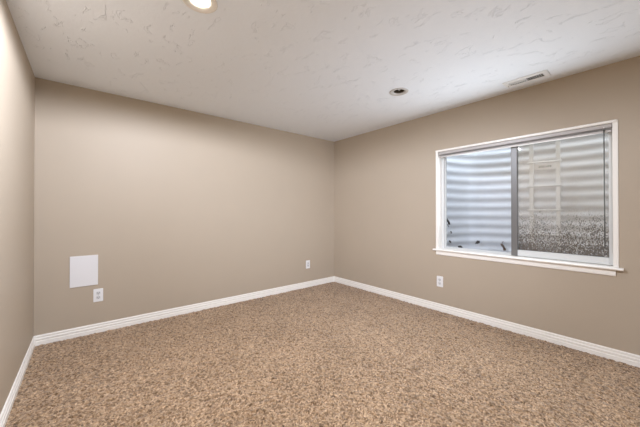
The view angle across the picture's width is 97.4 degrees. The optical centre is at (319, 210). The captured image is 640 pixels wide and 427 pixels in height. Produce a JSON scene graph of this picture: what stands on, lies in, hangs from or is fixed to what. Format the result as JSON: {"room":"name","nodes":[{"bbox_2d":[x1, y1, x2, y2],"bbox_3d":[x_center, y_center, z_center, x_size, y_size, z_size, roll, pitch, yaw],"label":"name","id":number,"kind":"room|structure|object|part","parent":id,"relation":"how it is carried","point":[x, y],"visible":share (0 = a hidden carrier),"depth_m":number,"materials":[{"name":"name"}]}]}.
{"room":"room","nodes":[
{"label":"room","id":0,"kind":"room"},
{"bbox_2d":[0,0,34,413],"bbox_3d":[-0.944,0.021,0.451,0.150,2.490,5.350,0,0,-40],"label":"wall","id":1,"kind":"structure","parent":0,"point":[17,78],"depth_m":1.86,"materials":[{"name":"paint"}]},
{"bbox_2d":[0,336,34,426],"bbox_3d":[-0.930,1.180,0.554,0.013,0.098,5.200,0,0,-40],"label":"baseboard","id":2,"kind":"structure","parent":1,"relation":"attached to","point":[5,413],"depth_m":1.86,"materials":[{"name":"white paint"}]},
{"bbox_2d":[34,77,333,335],"bbox_3d":[-1.183,0.041,3.829,4.104,2.490,0.150,0,0,-40],"label":"wall","id":3,"kind":"structure","parent":0,"point":[177,207],"depth_m":3.22,"materials":[{"name":"paint"}]},
{"bbox_2d":[70,255,97,287],"bbox_3d":[-2.326,0.601,2.773,0.214,0.300,0.007,0,0,-40],"label":"access panel","id":4,"kind":"object","parent":3,"relation":"attached to","point":[83,269],"visible":1,"depth_m":2.77,"materials":[{"name":"white plastic"}]},
{"bbox_2d":[93,288,102,301],"bbox_3d":[-2.241,0.860,2.841,0.078,0.130,0.009,0,0,-40],"label":"electrical outlet","id":5,"kind":"object","parent":3,"relation":"attached to","point":[97,293],"visible":1,"depth_m":2.84,"materials":[{"name":"white plastic"}]},
{"bbox_2d":[35,276,333,345],"bbox_3d":[-1.169,1.198,3.728,3.704,0.098,0.013,0,0,-40],"label":"baseboard","id":6,"kind":"structure","parent":3,"relation":"attached to","point":[62,335],"depth_m":3.20,"materials":[{"name":"white paint"}]},
{"bbox_2d":[306,260,309,268],"bbox_3d":[-0.194,0.878,4.543,0.078,0.130,0.009,0,0,-40],"label":"electrical outlet","id":7,"kind":"object","parent":3,"relation":"attached to","point":[307,261],"visible":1,"depth_m":4.54,"materials":[{"name":"white plastic"}]},
{"bbox_2d":[5,282,639,426],"bbox_3d":[0.489,1.228,1.733,3.704,0.018,5.200,0,0,-40],"label":"floor","id":8,"kind":"structure","parent":0,"point":[332,354],"depth_m":2.13,"materials":[{"name":"carpet"}]},
{"bbox_2d":[6,0,639,141],"bbox_3d":[0.528,-1.216,1.779,4.104,0.001,5.500,0,0,-40],"label":"ceiling","id":9,"kind":"structure","parent":0,"point":[328,70],"depth_m":2.11,"materials":[{"name":"white paint"}]},
{"bbox_2d":[183,0,217,13],"bbox_3d":[-0.699,-1.273,1.638,0.194,0.127,0.194,0,0,-40],"label":"recessed light","id":10,"kind":"object","parent":9,"relation":"in","point":[201,6],"visible":1,"depth_m":1.67,"materials":[{"name":"beige metal"}]},
{"bbox_3d":[-0.699,-1.272,1.638,0.110,0.125,0.110,0,0,-40],"label":"bulb","id":11,"kind":"part","parent":10,"relation":"part of","materials":[{"name":"white glass"}]},
{"bbox_2d":[389,88,408,95],"bbox_3d":[0.806,-1.282,2.873,0.188,0.156,0.188,0,0,-40],"label":"recessed light","id":12,"kind":"object","parent":9,"relation":"in","point":[397,91],"visible":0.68,"depth_m":2.90,"materials":[{"name":"white metal"}]},
{"bbox_2d":[502,70,550,87],"bbox_3d":[1.907,-1.251,2.603,0.153,0.129,0.338,0,0,-40],"label":"ceiling vent","id":13,"kind":"object","parent":9,"relation":"in","point":[542,74],"visible":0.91,"depth_m":2.59,"materials":[{"name":"white metal"}]},
{"bbox_2d":[334,56,639,354],"bbox_3d":[2.057,0.036,2.947,0.250,2.490,5.350,0,0,-40],"label":"wall","id":14,"kind":"structure","parent":0,"point":[385,178],"depth_m":3.05,"materials":[{"name":"paint"}]},
{"bbox_2d":[437,276,442,286],"bbox_3d":[1.469,0.876,3.446,0.009,0.130,0.078,0,0,-40],"label":"electrical outlet","id":15,"kind":"object","parent":14,"relation":"attached to","point":[439,278],"visible":1,"depth_m":3.44,"materials":[{"name":"white plastic"}]},
{"bbox_2d":[334,276,639,367],"bbox_3d":[1.908,1.194,2.914,0.013,0.098,5.200,0,0,-40],"label":"baseboard","id":16,"kind":"structure","parent":14,"relation":"attached to","point":[598,350],"depth_m":2.84,"materials":[{"name":"white paint"}]},
{"bbox_2d":[447,132,608,256],"bbox_3d":[2.549,-0.111,3.305,0.963,1.637,1.858,0,0,-40],"label":"window well","id":17,"kind":"object","parent":14,"relation":"attached to","point":[478,183],"visible":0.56,"depth_m":3.66,"materials":[{"name":"metal"}]},
{"bbox_3d":[2.539,0.638,3.299,0.952,0.100,1.940,0,0,-40],"label":"gravel bed","id":18,"kind":"object","parent":17,"relation":"in","visible":0},
{"bbox_2d":[527,140,561,252],"bbox_3d":[2.806,-0.230,3.518,0.339,1.633,0.041,0,0,42],"label":"ladder","id":19,"kind":"object","parent":18,"relation":"on","point":[532,167],"visible":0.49,"depth_m":3.48,"materials":[{"name":"silver metal"}]},
{"bbox_3d":[2.715,-0.229,3.606,0.024,1.633,0.040,0,0,-40],"label":"rail","id":20,"kind":"part","parent":19,"relation":"part of","materials":[{"name":"silver metal"}]},
{"bbox_3d":[2.810,-0.543,3.520,0.002,0.070,0.213,0,0,-40],"label":"notice plate","id":21,"kind":"part","parent":19,"relation":"part of","materials":[{"name":"silver metal"}]},
{"bbox_3d":[2.910,-0.230,3.433,0.024,1.633,0.040,0,0,-40],"label":"rail","id":22,"kind":"part","parent":19,"relation":"part of","materials":[{"name":"silver metal"}]},
{"bbox_2d":[432,119,623,275],"bbox_3d":[1.989,-0.096,2.933,0.213,1.287,1.609,0,0,-40],"label":"window","id":23,"kind":"structure","parent":14,"relation":"in","point":[586,263],"depth_m":2.72,"materials":[{"name":"white paint"}]},
{"bbox_2d":[439,123,611,248],"bbox_3d":[1.952,-0.195,2.908,0.062,1.041,1.488,0,0,-40],"label":"window blind","id":24,"kind":"object","parent":23,"relation":"attached to","point":[606,128],"visible":0.94,"depth_m":2.67,"materials":[{"name":"grey plastic"}]},
{"bbox_3d":[1.955,-0.658,2.913,0.028,0.016,1.482,0,0,-40],"label":"rail","id":25,"kind":"part","parent":24,"relation":"part of","materials":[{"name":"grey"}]},
{"bbox_3d":[2.030,-0.122,2.972,0.070,1.191,1.496,0,0,-40],"label":"frame","id":26,"kind":"part","parent":23,"relation":"part of","materials":[{"name":"white plastic"}]},
{"bbox_3d":[1.989,0.484,2.930,0.213,0.020,1.609,0,0,-40],"label":"sill","id":27,"kind":"part","parent":23,"relation":"part of","materials":[{"name":"white paint"}]},
{"bbox_3d":[2.262,-0.120,2.643,0.032,1.177,0.684,0,0,-40],"label":"sliding sash","id":28,"kind":"part","parent":23,"relation":"part of","materials":[{"name":"white plastic"}]}
]}

